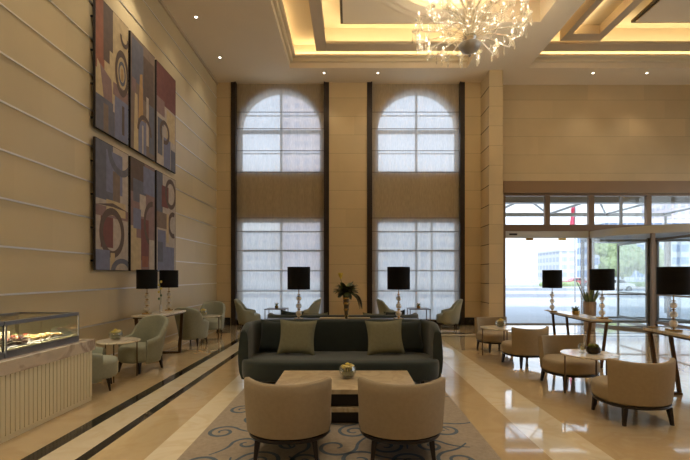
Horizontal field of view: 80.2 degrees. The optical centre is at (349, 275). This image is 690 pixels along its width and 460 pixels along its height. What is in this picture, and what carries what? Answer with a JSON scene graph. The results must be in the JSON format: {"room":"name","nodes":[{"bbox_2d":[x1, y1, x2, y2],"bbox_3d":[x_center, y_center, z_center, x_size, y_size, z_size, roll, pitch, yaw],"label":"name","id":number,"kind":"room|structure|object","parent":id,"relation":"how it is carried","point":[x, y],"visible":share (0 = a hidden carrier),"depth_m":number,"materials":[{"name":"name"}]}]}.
{"room":"hotel lobby","nodes":[
{"label":"hotel lobby","id":0,"kind":"room"},
{"bbox_2d":[0,0,216,356],"bbox_3d":[-4.620,-3.115,5.100,0.300,9.530,18.200,0,0,0],"label":"wall","id":1,"kind":"structure","parent":0,"point":[21,225],"depth_m":6.60,"materials":[{"name":"beige stone"}]},
{"bbox_2d":[0,0,216,354],"bbox_3d":[-4.469,-2.240,4.940,0.022,7.464,17.880,0,0,0],"label":"trim","id":2,"kind":"structure","parent":1,"relation":"attached to","point":[1,4],"depth_m":6.62,"materials":[{"name":"silver metal"}]},
{"bbox_2d":[90,0,127,145],"bbox_3d":[-4.424,-3.735,7.575,0.102,2.330,1.050,0,0,0],"label":"wall art panel","id":3,"kind":"object","parent":1,"relation":"attached to","point":[110,34],"visible":1,"depth_m":7.49,"materials":[{"name":"paint"}]},
{"bbox_2d":[90,136,127,270],"bbox_3d":[-4.425,-1.250,7.575,0.100,2.300,1.050,0,0,0],"label":"wall art panel","id":4,"kind":"object","parent":1,"relation":"attached to","point":[110,164],"visible":1,"depth_m":7.49,"materials":[{"name":"paint"}]},
{"bbox_2d":[128,30,154,160],"bbox_3d":[-4.425,-3.735,8.690,0.100,2.330,1.020,0,0,0],"label":"wall art panel","id":5,"kind":"object","parent":1,"relation":"attached to","point":[141,63],"visible":0.88,"depth_m":8.61,"materials":[{"name":"paint"}]},
{"bbox_2d":[128,156,154,270],"bbox_3d":[-4.425,-1.250,8.690,0.100,2.300,1.020,0,0,0],"label":"wall art panel","id":6,"kind":"object","parent":1,"relation":"attached to","point":[141,177],"visible":0.86,"depth_m":8.61,"materials":[{"name":"paint"}]},
{"bbox_2d":[117,336,178,361],"bbox_3d":[-4.468,1.600,4.850,0.025,0.100,17.700,0,0,0],"label":"baseboard","id":7,"kind":"structure","parent":1,"relation":"attached to","point":[167,341],"depth_m":10.21,"materials":[{"name":"beige stone"}]},
{"bbox_2d":[155,60,175,173],"bbox_3d":[-4.426,-3.735,9.790,0.099,2.330,1.020,0,0,0],"label":"wall art panel","id":8,"kind":"object","parent":1,"relation":"attached to","point":[165,85],"visible":0.86,"depth_m":9.73,"materials":[{"name":"paint"}]},
{"bbox_2d":[155,170,175,271],"bbox_3d":[-4.425,-1.250,9.790,0.099,2.300,1.020,0,0,0],"label":"wall art panel","id":9,"kind":"object","parent":1,"relation":"attached to","point":[165,186],"visible":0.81,"depth_m":9.73,"materials":[{"name":"paint"}]},
{"bbox_2d":[158,0,217,84],"bbox_3d":[-4.450,-6.450,4.950,0.060,0.080,17.900,0,0,0],"label":"trim","id":10,"kind":"structure","parent":1,"relation":"attached to","point":[165,8],"depth_m":11.08,"materials":[{"name":"beige paint"}]},
{"bbox_2d":[0,323,689,459],"bbox_3d":[4.765,1.750,5.025,19.070,0.200,18.650,0,0,0],"label":"floor","id":11,"kind":"structure","parent":0,"point":[157,413],"depth_m":5.14,"materials":[{"name":"beige tile"}]},
{"bbox_2d":[0,339,94,443],"bbox_3d":[-3.925,1.245,3.440,1.050,0.810,4.080,0,0,0],"label":"counter","id":12,"kind":"object","parent":11,"relation":"on","point":[37,387],"depth_m":4.59,"materials":[{"name":"beige paint"}]},
{"bbox_2d":[0,322,3,359],"bbox_3d":[-3.900,0.652,3.525,0.800,0.375,1.250,0,0,0],"label":"display case","id":13,"kind":"object","parent":12,"relation":"on","point":[1,323],"visible":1,"depth_m":4.14,"materials":[{"name":"metal"}]},
{"bbox_2d":[0,312,78,358],"bbox_3d":[-3.900,0.652,4.735,0.800,0.375,1.130,0,0,0],"label":"display case","id":14,"kind":"object","parent":12,"relation":"on","point":[11,321],"visible":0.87,"depth_m":4.82,"materials":[{"name":"glass"}]},
{"bbox_2d":[0,331,9,338],"bbox_3d":[-3.880,0.690,4.600,0.100,0.130,0.098,0,0,0],"label":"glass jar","id":15,"kind":"object","parent":14,"relation":"on","point":[8,332],"visible":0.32,"depth_m":4.59,"materials":[{"name":"clear glass"}]},
{"bbox_2d":[0,342,35,349],"bbox_3d":[-3.700,0.749,4.420,0.300,0.012,0.440,0,0,0],"label":"serving tray","id":16,"kind":"object","parent":14,"relation":"on","point":[22,344],"visible":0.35,"depth_m":4.42,"materials":[{"name":"metal"}]},
{"bbox_2d":[10,337,22,343],"bbox_3d":[-3.640,0.706,4.470,0.100,0.075,0.060,0,0,-28],"label":"cake slice","id":17,"kind":"object","parent":16,"relation":"on","point":[19,340],"visible":0.95,"depth_m":4.46,"materials":[{"name":"brown food"}]},
{"bbox_2d":[17,336,27,342],"bbox_3d":[-3.640,0.706,4.575,0.100,0.075,0.060,0,0,10],"label":"cake slice","id":18,"kind":"object","parent":16,"relation":"on","point":[25,340],"visible":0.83,"depth_m":4.57,"materials":[{"name":"brown food"}]},
{"bbox_2d":[28,335,69,341],"bbox_3d":[-3.700,0.749,4.950,0.300,0.012,0.500,0,0,0],"label":"serving tray","id":19,"kind":"object","parent":14,"relation":"on","point":[55,336],"visible":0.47,"depth_m":4.87,"materials":[{"name":"metal"}]},
{"bbox_2d":[30,336,41,339],"bbox_3d":[-3.637,0.721,4.758,0.056,0.044,0.109,0,0,36],"label":"croissant","id":20,"kind":"object","parent":19,"relation":"on","point":[35,337],"visible":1,"depth_m":4.74,"materials":[{"name":"yellow food"}]},
{"bbox_2d":[51,327,117,390],"bbox_3d":[-3.830,1.185,5.944,0.824,0.930,0.711,0,0,-28],"label":"armchair","id":21,"kind":"object","parent":11,"relation":"on","point":[104,366],"visible":0.35,"depth_m":5.85,"materials":[{"name":"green fabric"}]},
{"bbox_2d":[96,337,140,382],"bbox_3d":[-3.720,1.341,6.600,0.630,0.618,0.630,0,0,-29],"label":"side table","id":22,"kind":"object","parent":11,"relation":"on","point":[123,340],"visible":0.93,"depth_m":6.56,"materials":[{"name":"white stone"}]},
{"bbox_2d":[110,329,120,339],"bbox_3d":[-3.760,0.937,6.580,0.210,0.190,0.210,0,0,38],"label":"flower bowl","id":23,"kind":"object","parent":22,"relation":"on","point":[115,336],"visible":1,"depth_m":6.54,"materials":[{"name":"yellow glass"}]},
{"bbox_2d":[118,315,168,373],"bbox_3d":[-3.670,1.185,7.272,0.711,0.930,0.824,0,0,17],"label":"armchair","id":24,"kind":"object","parent":11,"relation":"on","point":[152,329],"visible":0.94,"depth_m":7.18,"materials":[{"name":"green fabric"}]},
{"bbox_2d":[131,310,185,360],"bbox_3d":[-3.880,1.200,8.400,0.540,0.900,1.260,0,0,0],"label":"console table","id":25,"kind":"object","parent":11,"relation":"on","point":[173,312],"visible":0.52,"depth_m":8.66,"materials":[{"name":"white stone"}]},
{"bbox_2d":[136,270,157,313],"bbox_3d":[-4.000,0.312,8.080,0.380,0.875,0.380,0,0,-6],"label":"table lamp","id":26,"kind":"object","parent":25,"relation":"on","point":[145,279],"visible":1,"depth_m":7.95,"materials":[{"name":"black fabric"}]},
{"bbox_2d":[158,280,161,311],"bbox_3d":[-3.930,0.410,8.480,0.092,0.681,0.068,0,0,0],"label":"flower vase","id":27,"kind":"object","parent":25,"relation":"on","point":[160,305],"visible":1,"depth_m":8.46,"materials":[{"name":"clear glass"}]},
{"bbox_2d":[159,270,177,310],"bbox_3d":[-3.940,0.312,8.920,0.380,0.875,0.380,0,0,-11],"label":"table lamp","id":28,"kind":"object","parent":25,"relation":"on","point":[169,278],"visible":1,"depth_m":8.77,"materials":[{"name":"black fabric"}]},
{"bbox_2d":[174,307,208,345],"bbox_3d":[-3.805,1.185,9.887,0.711,0.930,0.824,0,0,8],"label":"armchair","id":29,"kind":"object","parent":11,"relation":"on","point":[195,327],"visible":0.85,"depth_m":9.60,"materials":[{"name":"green fabric"}]},
{"bbox_2d":[202,314,220,340],"bbox_3d":[-3.700,1.341,10.680,0.630,0.618,0.630,0,0,-11],"label":"side table","id":30,"kind":"object","parent":11,"relation":"on","point":[211,315],"visible":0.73,"depth_m":10.71,"materials":[{"name":"white stone"}]},
{"bbox_2d":[200,301,224,333],"bbox_3d":[-3.886,1.185,11.533,0.711,0.930,0.824,0,0,-10],"label":"armchair","id":31,"kind":"object","parent":11,"relation":"on","point":[212,307],"visible":0.62,"depth_m":11.73,"materials":[{"name":"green fabric"}]},
{"bbox_2d":[234,299,260,328],"bbox_3d":[-3.253,1.185,12.995,0.824,0.930,0.711,0,0,-8],"label":"armchair","id":32,"kind":"object","parent":11,"relation":"on","point":[244,315],"visible":0.88,"depth_m":12.70,"materials":[{"name":"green fabric"}]},
{"bbox_2d":[264,308,287,318],"bbox_3d":[-2.330,1.340,13.050,0.660,0.620,0.660,0,0,0],"label":"square table","id":33,"kind":"object","parent":11,"relation":"on","point":[266,308],"visible":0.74,"depth_m":12.75,"materials":[{"name":"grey metal"}]},
{"bbox_2d":[301,299,320,313],"bbox_3d":[-1.317,1.185,12.995,0.824,0.930,0.711,0,0,8],"label":"armchair","id":34,"kind":"object","parent":11,"relation":"on","point":[314,308],"visible":0.32,"depth_m":12.69,"materials":[{"name":"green fabric"}]},
{"bbox_2d":[177,380,501,459],"bbox_3d":[-0.095,1.643,4.075,2.900,0.012,5.750,0,0,0],"label":"area rug","id":35,"kind":"object","parent":11,"relation":"on","point":[227,437],"visible":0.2,"depth_m":3.98,"materials":[{"name":"carpet"}]},
{"bbox_2d":[244,377,331,459],"bbox_3d":[-0.560,1.275,3.865,0.795,0.724,0.771,0,0,0],"label":"lounge chair","id":36,"kind":"object","parent":35,"relation":"on","point":[297,413],"visible":1,"depth_m":3.53,"materials":[{"name":"beige fabric"}]},
{"bbox_2d":[238,319,442,383],"bbox_3d":[-0.140,1.178,6.366,3.040,0.918,1.088,0,0,0],"label":"sofa","id":37,"kind":"object","parent":35,"relation":"on","point":[337,342],"visible":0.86,"depth_m":6.14,"materials":[{"name":"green fabric"}]},
{"bbox_2d":[259,319,280,350],"bbox_3d":[-1.224,0.962,6.569,0.498,0.528,0.162,0,0,10],"label":"throw cushion","id":38,"kind":"object","parent":37,"relation":"on","point":[271,331],"visible":0.8,"depth_m":6.52,"materials":[{"name":"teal fabric"}]},
{"bbox_2d":[277,319,316,354],"bbox_3d":[-0.828,0.955,6.423,0.611,0.546,0.253,0,0,4],"label":"throw cushion","id":39,"kind":"object","parent":37,"relation":"on","point":[295,337],"visible":1,"depth_m":6.35,"materials":[{"name":"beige fabric"}]},
{"bbox_2d":[365,319,404,354],"bbox_3d":[0.546,0.955,6.423,0.616,0.552,0.253,0,0,-4],"label":"throw cushion","id":40,"kind":"object","parent":37,"relation":"on","point":[383,337],"visible":1,"depth_m":6.35,"materials":[{"name":"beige fabric"}]},
{"bbox_2d":[401,319,422,350],"bbox_3d":[0.944,0.962,6.569,0.496,0.528,0.159,0,0,-11],"label":"throw cushion","id":41,"kind":"object","parent":37,"relation":"on","point":[410,331],"visible":0.75,"depth_m":6.52,"materials":[{"name":"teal fabric"}]},
{"bbox_2d":[275,371,414,422],"bbox_3d":[-0.055,1.433,4.890,1.600,0.407,0.900,0,0,0],"label":"coffee table","id":42,"kind":"object","parent":35,"relation":"on","point":[344,393],"visible":0.36,"depth_m":4.74,"materials":[{"name":"wood"}]},
{"bbox_2d":[331,406,358,411],"bbox_3d":[-0.055,1.462,4.890,1.480,0.050,0.840,0,0,0],"label":"shelf","id":43,"kind":"object","parent":42,"relation":"attached to","point":[333,408],"depth_m":4.47,"materials":[{"name":"stone"}]},
{"bbox_2d":[340,362,354,376],"bbox_3d":[-0.030,1.135,4.950,0.210,0.190,0.210,0,0,0],"label":"flower bowl","id":44,"kind":"object","parent":42,"relation":"on","point":[346,373],"visible":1,"depth_m":4.90,"materials":[{"name":"clear glass"}]},
{"bbox_2d":[358,377,445,459],"bbox_3d":[0.465,1.275,3.865,0.795,0.724,0.771,0,0,0],"label":"lounge chair","id":45,"kind":"object","parent":35,"relation":"on","point":[393,414],"visible":1,"depth_m":3.53,"materials":[{"name":"beige fabric"}]},
{"bbox_2d":[265,317,418,319],"bbox_3d":[-0.140,1.198,7.270,2.700,0.905,0.340,0,0,0],"label":"console","id":46,"kind":"object","parent":11,"relation":"on","point":[320,317],"visible":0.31,"depth_m":7.33,"materials":[{"name":"black wood"}]},
{"bbox_2d":[287,267,309,318],"bbox_3d":[-0.895,0.301,7.170,0.395,0.919,0.395,0,0,0],"label":"table lamp","id":47,"kind":"object","parent":46,"relation":"on","point":[298,278],"visible":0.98,"depth_m":7.01,"materials":[{"name":"black fabric"}]},
{"bbox_2d":[334,273,361,317],"bbox_3d":[-0.043,0.345,7.215,0.524,0.800,0.498,0,0,0],"label":"flower arrangement","id":48,"kind":"object","parent":46,"relation":"on","point":[347,290],"visible":1,"depth_m":7.17,"materials":[{"name":"green plant"}]},
{"bbox_2d":[387,267,409,318],"bbox_3d":[0.850,0.301,7.170,0.395,0.919,0.395,0,0,-11],"label":"table lamp","id":49,"kind":"object","parent":46,"relation":"on","point":[398,278],"visible":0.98,"depth_m":7.01,"materials":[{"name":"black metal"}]},
{"bbox_2d":[267,313,418,318],"bbox_3d":[-0.140,1.191,8.174,3.040,0.918,1.088,0,0,0],"label":"console table","id":50,"kind":"object","parent":11,"relation":"on","point":[270,315],"visible":0.18,"depth_m":7.68,"materials":[{"name":"brown wood"}]},
{"bbox_2d":[281,310,302,314],"bbox_3d":[-1.161,0.945,8.021,0.524,0.604,0.163,0,0,-8],"label":"throw cushion","id":51,"kind":"object","parent":50,"relation":"on","point":[283,312],"visible":0.16,"depth_m":7.95,"materials":[{"name":"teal fabric"}]},
{"bbox_2d":[303,312,327,314],"bbox_3d":[-0.677,0.962,8.037,0.503,0.515,0.207,0,0,-4],"label":"throw cushion","id":52,"kind":"object","parent":50,"relation":"on","point":[303,312],"visible":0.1,"depth_m":7.97,"materials":[{"name":"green fabric"}]},
{"bbox_2d":[363,312,385,314],"bbox_3d":[0.477,0.962,8.037,0.463,0.515,0.206,0,0,4],"label":"throw cushion","id":53,"kind":"object","parent":50,"relation":"on","point":[363,312],"visible":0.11,"depth_m":7.97,"materials":[{"name":"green fabric"}]},
{"bbox_2d":[384,309,404,314],"bbox_3d":[0.901,0.945,8.021,0.484,0.599,0.163,0,0,8],"label":"throw cushion","id":54,"kind":"object","parent":50,"relation":"on","point":[402,311],"visible":0.11,"depth_m":7.96,"materials":[{"name":"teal fabric"}]},
{"bbox_2d":[376,299,395,312],"bbox_3d":[1.247,1.185,12.995,0.824,0.930,0.711,0,0,-8],"label":"armchair","id":55,"kind":"object","parent":11,"relation":"on","point":[382,307],"visible":0.29,"depth_m":12.70,"materials":[{"name":"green fabric"}]},
{"bbox_2d":[407,308,430,320],"bbox_3d":[2.180,1.340,13.050,0.660,0.620,0.660,0,0,0],"label":"square table","id":56,"kind":"object","parent":11,"relation":"on","point":[410,309],"visible":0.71,"depth_m":12.75,"materials":[{"name":"brown metal"}]},
{"bbox_2d":[436,299,462,328],"bbox_3d":[3.153,1.185,12.995,0.824,0.930,0.711,0,0,8],"label":"armchair","id":57,"kind":"object","parent":11,"relation":"on","point":[450,316],"visible":1,"depth_m":12.71,"materials":[{"name":"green fabric"}]},
{"bbox_2d":[481,70,502,316],"bbox_3d":[4.595,-2.425,13.550,0.430,8.150,1.300,0,0,0],"label":"wall pier","id":58,"kind":"object","parent":11,"relation":"on","point":[492,195],"visible":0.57,"depth_m":12.90,"materials":[{"name":"beige stone"}]},
{"bbox_2d":[481,87,488,303],"bbox_3d":[4.377,-2.240,13.320,0.010,7.464,0.800,0,0,0],"label":"trim","id":59,"kind":"structure","parent":58,"relation":"attached to","point":[488,87],"depth_m":13.25,"materials":[{"name":"brown metal"}]},
{"bbox_2d":[474,317,511,352],"bbox_3d":[3.223,1.288,9.136,0.795,0.724,0.771,0,0,-10],"label":"lounge chair","id":60,"kind":"object","parent":11,"relation":"on","point":[490,337],"visible":0.79,"depth_m":9.08,"materials":[{"name":"beige fabric"}]},
{"bbox_2d":[480,325,511,359],"bbox_3d":[3.020,1.350,8.380,0.700,0.600,0.700,0,0,-17],"label":"side table","id":61,"kind":"object","parent":11,"relation":"on","point":[487,327],"visible":0.85,"depth_m":8.36,"materials":[{"name":"white stone"}]},
{"bbox_2d":[497,318,504,326],"bbox_3d":[3.080,0.955,8.380,0.210,0.190,0.210,0,0,-23],"label":"flower bowl","id":62,"kind":"object","parent":61,"relation":"on","point":[500,320],"visible":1,"depth_m":8.33,"materials":[{"name":"clear glass"}]},
{"bbox_2d":[501,326,548,367],"bbox_3d":[3.256,1.288,7.664,0.795,0.724,0.771,0,0,-14],"label":"lounge chair","id":63,"kind":"object","parent":11,"relation":"on","point":[524,342],"visible":0.76,"depth_m":7.32,"materials":[{"name":"beige fabric"}]},
{"bbox_2d":[538,335,599,389],"bbox_3d":[3.332,1.288,6.236,0.795,0.724,0.771,0,0,-8],"label":"lounge chair","id":64,"kind":"object","parent":11,"relation":"on","point":[550,346],"visible":0.86,"depth_m":6.20,"materials":[{"name":"beige fabric"}]},
{"bbox_2d":[549,311,611,367],"bbox_3d":[4.420,1.200,7.980,0.360,0.900,1.750,0,0,4],"label":"console table","id":65,"kind":"object","parent":11,"relation":"on","point":[590,319],"visible":0.72,"depth_m":7.35,"materials":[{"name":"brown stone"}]},
{"bbox_2d":[542,270,561,311],"bbox_3d":[4.250,0.312,8.620,0.380,0.875,0.380,0,0,-6],"label":"table lamp","id":66,"kind":"object","parent":65,"relation":"on","point":[552,279],"visible":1,"depth_m":8.48,"materials":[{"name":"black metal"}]},
{"bbox_2d":[571,306,579,314],"bbox_3d":[4.378,0.664,7.958,0.162,0.172,0.203,0,0,33],"label":"table plant","id":67,"kind":"object","parent":65,"relation":"on","point":[575,311],"visible":1,"depth_m":7.91,"materials":[{"name":"green plant"}]},
{"bbox_2d":[590,269,614,318],"bbox_3d":[4.470,0.312,7.270,0.380,0.875,0.380,0,0,0],"label":"table lamp","id":68,"kind":"object","parent":65,"relation":"on","point":[600,279],"visible":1,"depth_m":7.13,"materials":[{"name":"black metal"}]},
{"bbox_2d":[576,281,599,330],"bbox_3d":[7.300,0.856,12.481,0.753,1.589,0.637,0,0,-42],"label":"planter","id":69,"kind":"object","parent":11,"relation":"on","point":[589,304],"visible":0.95,"depth_m":12.32,"materials":[{"name":"brown ceramic"}]},
{"bbox_2d":[560,349,619,404],"bbox_3d":[3.240,1.350,5.560,0.700,0.600,0.700,0,0,0],"label":"side table","id":70,"kind":"object","parent":11,"relation":"on","point":[575,353],"visible":0.88,"depth_m":5.48,"materials":[{"name":"white stone"}]},
{"bbox_2d":[586,343,600,353],"bbox_3d":[3.300,0.985,5.560,0.180,0.130,0.180,0,0,0],"label":"flower bowl","id":71,"kind":"object","parent":70,"relation":"on","point":[593,348],"visible":1,"depth_m":5.50,"materials":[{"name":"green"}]},
{"bbox_2d":[591,358,675,425],"bbox_3d":[3.280,1.288,4.795,0.795,0.724,0.771,0,0,-2],"label":"lounge chair","id":72,"kind":"object","parent":11,"relation":"on","point":[626,385],"visible":1,"depth_m":4.47,"materials":[{"name":"beige fabric"}]},
{"bbox_2d":[643,327,689,394],"bbox_3d":[4.440,1.200,5.130,0.360,0.900,1.750,0,0,2],"label":"console table","id":73,"kind":"object","parent":11,"relation":"on","point":[685,334],"visible":0.66,"depth_m":5.77,"materials":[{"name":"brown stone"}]},
{"bbox_2d":[656,267,689,331],"bbox_3d":[4.420,0.312,5.600,0.380,0.875,0.380,0,0,0],"label":"table lamp","id":74,"kind":"object","parent":73,"relation":"on","point":[673,281],"visible":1,"depth_m":5.48,"materials":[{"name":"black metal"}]},
{"bbox_2d":[217,82,480,317],"bbox_3d":[0.170,-3.115,13.965,9.280,9.530,0.470,0,0,0],"label":"wall","id":75,"kind":"structure","parent":0,"point":[347,100],"depth_m":13.73,"materials":[{"name":"beige stone"}]},
{"bbox_2d":[231,82,328,325],"bbox_3d":[-2.340,-2.415,13.770,3.280,8.130,0.220,0,0,0],"label":"trim","id":76,"kind":"structure","parent":75,"relation":"attached to","point":[233,84],"depth_m":13.70,"materials":[{"name":"brown wood"}]},
{"bbox_2d":[237,84,323,319],"bbox_3d":[-2.350,-2.490,13.800,2.980,7.940,0.060,0,0,0],"label":"blind","id":77,"kind":"object","parent":75,"relation":"attached to","point":[280,127],"visible":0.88,"depth_m":13.80,"materials":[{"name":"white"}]},
{"bbox_2d":[224,318,474,324],"bbox_3d":[-0.048,1.520,13.797,8.845,0.260,0.195,0,0,0],"label":"baseboard","id":78,"kind":"structure","parent":75,"relation":"attached to","point":[227,321],"depth_m":13.70,"materials":[{"name":"black stone"}]},
{"bbox_2d":[372,84,458,319],"bbox_3d":[2.210,-2.490,13.800,2.980,7.940,0.060,0,0,0],"label":"blind","id":79,"kind":"object","parent":75,"relation":"attached to","point":[415,127],"visible":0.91,"depth_m":13.80,"materials":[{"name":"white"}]},
{"bbox_2d":[367,82,464,325],"bbox_3d":[2.205,-2.415,13.770,3.270,8.130,0.220,0,0,0],"label":"trim","id":80,"kind":"structure","parent":75,"relation":"attached to","point":[369,84],"depth_m":13.70,"materials":[{"name":"brown wood"}]},
{"bbox_2d":[162,0,689,84],"bbox_3d":[4.765,-7.230,5.100,18.470,1.500,18.200,0,0,0],"label":"ceiling","id":81,"kind":"structure","parent":0,"point":[247,36],"depth_m":12.68,"materials":[{"name":"paint"}]},
{"bbox_2d":[340,0,478,23],"bbox_3d":[2.290,-7.215,7.455,5.120,0.130,8.450,0,0,0],"label":"trim","id":82,"kind":"structure","parent":81,"relation":"attached to","point":[351,11],"depth_m":11.25,"materials":[{"name":"paint"}]},
{"bbox_2d":[379,0,514,20],"bbox_3d":[2.600,-7.070,8.900,4.920,0.180,4.920,0,0,0],"label":"trim","id":83,"kind":"structure","parent":81,"relation":"attached to","point":[411,8],"depth_m":10.80,"materials":[{"name":"paint"}]},
{"bbox_2d":[417,0,484,5],"bbox_3d":[2.600,-7.130,8.900,3.800,0.040,3.800,0,0,0],"label":"trim","id":84,"kind":"structure","parent":81,"relation":"attached to","point":[434,2],"depth_m":10.66,"materials":[{"name":"beige paint"}]},
{"bbox_2d":[412,0,532,67],"bbox_3d":[2.590,-5.950,8.902,2.479,2.400,2.489,0,0,11],"label":"chandelier","id":85,"kind":"object","parent":84,"relation":"hanging from","point":[468,47],"visible":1,"depth_m":8.88,"materials":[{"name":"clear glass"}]},
{"bbox_2d":[273,0,689,62],"bbox_3d":[5.365,-6.730,7.635,14.470,0.180,10.270,0,0,0],"label":"trim","id":86,"kind":"structure","parent":81,"relation":"attached to","point":[278,4],"depth_m":12.65,"materials":[{"name":"beige paint"}]},
{"bbox_2d":[282,0,689,44],"bbox_3d":[5.150,-7.390,7.635,14.900,0.900,10.270,0,0,0],"label":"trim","id":87,"kind":"structure","parent":81,"relation":"attached to","point":[298,15],"depth_m":12.46,"materials":[{"name":"beige paint"}]},
{"bbox_2d":[308,0,689,50],"bbox_3d":[5.782,-7.188,7.503,13.635,0.685,10.005,0,0,0],"label":"trim","id":88,"kind":"structure","parent":81,"relation":"attached to","point":[316,10],"depth_m":12.18,"materials":[{"name":"beige paint"}]},
{"bbox_2d":[560,0,642,40],"bbox_3d":[6.735,-7.190,8.000,1.230,0.680,8.000,0,0,0],"label":"trim","id":89,"kind":"structure","parent":81,"relation":"attached to","point":[572,30],"depth_m":11.24,"materials":[{"name":"beige paint"}]},
{"bbox_2d":[631,0,689,22],"bbox_3d":[10.285,-7.215,7.915,4.630,0.130,7.430,0,0,0],"label":"trim","id":90,"kind":"structure","parent":81,"relation":"attached to","point":[657,11],"depth_m":11.17,"materials":[{"name":"paint"}]},
{"bbox_2d":[503,85,689,180],"bbox_3d":[9.405,-3.115,14.050,9.190,9.530,0.300,0,0,0],"label":"wall","id":91,"kind":"structure","parent":0,"point":[551,132],"depth_m":13.90,"materials":[{"name":"beige stone"}]},
{"bbox_2d":[503,193,689,316],"bbox_3d":[9.197,-0.580,14.020,8.006,4.460,0.140,0,0,0],"label":"window","id":92,"kind":"structure","parent":91,"relation":"in","point":[546,226],"depth_m":13.96,"materials":[{"name":"brown"}]},
{"bbox_2d":[506,231,588,323],"bbox_3d":[6.714,0.060,14.027,2.831,3.180,0.126,0,0,0],"label":"door","id":93,"kind":"structure","parent":92,"relation":"attached to","point":[529,235],"depth_m":13.97,"materials":[{"name":"black metal"}]},
{"bbox_2d":[503,181,689,192],"bbox_3d":[9.200,-3.015,14.050,8.000,0.410,0.340,0,0,0],"label":"trim","id":94,"kind":"structure","parent":91,"relation":"attached to","point":[508,186],"depth_m":13.88,"materials":[{"name":"brown metal"}]},
{"bbox_2d":[581,224,689,330],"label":"door","id":95,"kind":"structure","parent":91,"relation":"in","point":[651,235],"depth_m":13.74,"materials":[{"name":"grey"}]},
{"label":"outside","id":96,"kind":"structure","parent":0,"visible":0},
{"bbox_2d":[506,279,565,285],"bbox_3d":[40.000,1.800,167.500,400.000,0.100,185.000,0,0,0],"label":"pavement","id":97,"kind":"structure","parent":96,"point":[509,282],"depth_m":110.39,"materials":[{"name":"white concrete"}]},
{"bbox_2d":[537,249,576,279],"bbox_3d":[102.000,-4.650,180.000,30.600,12.800,20.600,0,0,0],"label":"building","id":98,"kind":"structure","parent":97,"relation":"on","point":[560,259],"depth_m":170.27,"materials":[{"name":"white stone"}]},
{"bbox_2d":[577,220,689,281],"bbox_3d":[83.707,-6.650,117.000,30.600,16.800,14.600,0,0,0],"label":"building","id":99,"kind":"structure","parent":97,"relation":"on","point":[680,251],"depth_m":109.99,"materials":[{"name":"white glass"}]},
{"bbox_2d":[638,246,663,274],"bbox_3d":[58.377,-2.214,80.173,6.917,7.945,6.511,0,0,0],"label":"street tree","id":100,"kind":"object","parent":97,"relation":"on","point":[661,251],"visible":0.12,"depth_m":77.63,"materials":[{"name":"green plant"}]},
{"bbox_2d":[641,204,689,219],"bbox_3d":[162.195,-20.650,200.000,26.600,44.800,20.600,0,0,0],"label":"sky","id":101,"kind":"structure","parent":97,"relation":"on","point":[656,208],"depth_m":190.28,"materials":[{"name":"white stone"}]},
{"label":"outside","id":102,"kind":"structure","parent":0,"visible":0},
{"bbox_2d":[506,299,689,322],"bbox_3d":[20.000,1.690,22.110,280.000,0.040,15.780,0,0,0],"label":"forecourt","id":103,"kind":"structure","parent":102,"point":[517,310],"depth_m":20.44,"materials":[{"name":"grey concrete"}]},
{"bbox_2d":[570,206,575,301],"bbox_3d":[14.076,-1.630,26.000,0.455,6.600,0.159,0,0,0],"label":"flag pole","id":104,"kind":"object","parent":103,"relation":"on","point":[573,209],"visible":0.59,"depth_m":25.97,"materials":[{"name":"grey metal"}]},
{"bbox_2d":[506,197,689,312],"bbox_3d":[9.000,-0.620,16.700,11.000,4.580,4.000,0,0,0],"label":"entrance canopy","id":105,"kind":"object","parent":103,"relation":"on","point":[576,201],"visible":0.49,"depth_m":14.88,"materials":[{"name":"grey metal"}]},
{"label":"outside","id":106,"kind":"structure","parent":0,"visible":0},
{"bbox_2d":[506,286,689,297],"bbox_3d":[20.000,1.790,52.500,280.000,0.040,45.000,0,0,0],"label":"road","id":107,"kind":"structure","parent":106,"point":[507,289],"depth_m":39.23,"materials":[{"name":"grey asphalt"}]},
{"bbox_2d":[539,281,579,286],"bbox_3d":[31.744,1.350,62.042,6.140,1.166,1.404,0,0,0],"label":"hedge","id":108,"kind":"object","parent":107,"relation":"on","point":[564,284],"visible":0.27,"depth_m":61.61,"materials":[{"name":"green plant"}]},
{"bbox_2d":[562,278,586,285],"bbox_3d":[39.693,1.060,72.000,4.290,1.420,1.670,0,0,0],"label":"car","id":109,"kind":"object","parent":107,"relation":"on","point":[569,279],"visible":0.32,"depth_m":71.17,"materials":[{"name":"red paint"}]},
{"bbox_2d":[506,287,689,298],"bbox_3d":[20.000,1.640,45.000,280.000,0.260,30.800,0,0,0],"label":"kerb","id":110,"kind":"object","parent":107,"relation":"on","point":[507,292],"visible":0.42,"depth_m":40.20,"materials":[{"name":"white stone"}]},
{"bbox_2d":[595,279,635,290],"bbox_3d":[29.400,1.060,46.000,4.290,1.420,1.670,0,0,0],"label":"car","id":111,"kind":"object","parent":107,"relation":"on","point":[623,284],"visible":0.47,"depth_m":45.18,"materials":[{"name":"white paint"}]},
{"bbox_2d":[594,243,644,278],"bbox_3d":[46.323,-2.623,70.157,8.592,8.757,8.182,0,0,0],"label":"street tree","id":112,"kind":"object","parent":107,"relation":"on","point":[631,259],"visible":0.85,"depth_m":68.03,"materials":[{"name":"green plant"}]},
{"bbox_2d":[626,281,644,286],"bbox_3d":[43.806,1.350,61.986,6.187,1.105,1.436,0,0,0],"label":"hedge","id":113,"kind":"object","parent":107,"relation":"on","point":[637,284],"visible":0.27,"depth_m":61.55,"materials":[{"name":"green plant"}]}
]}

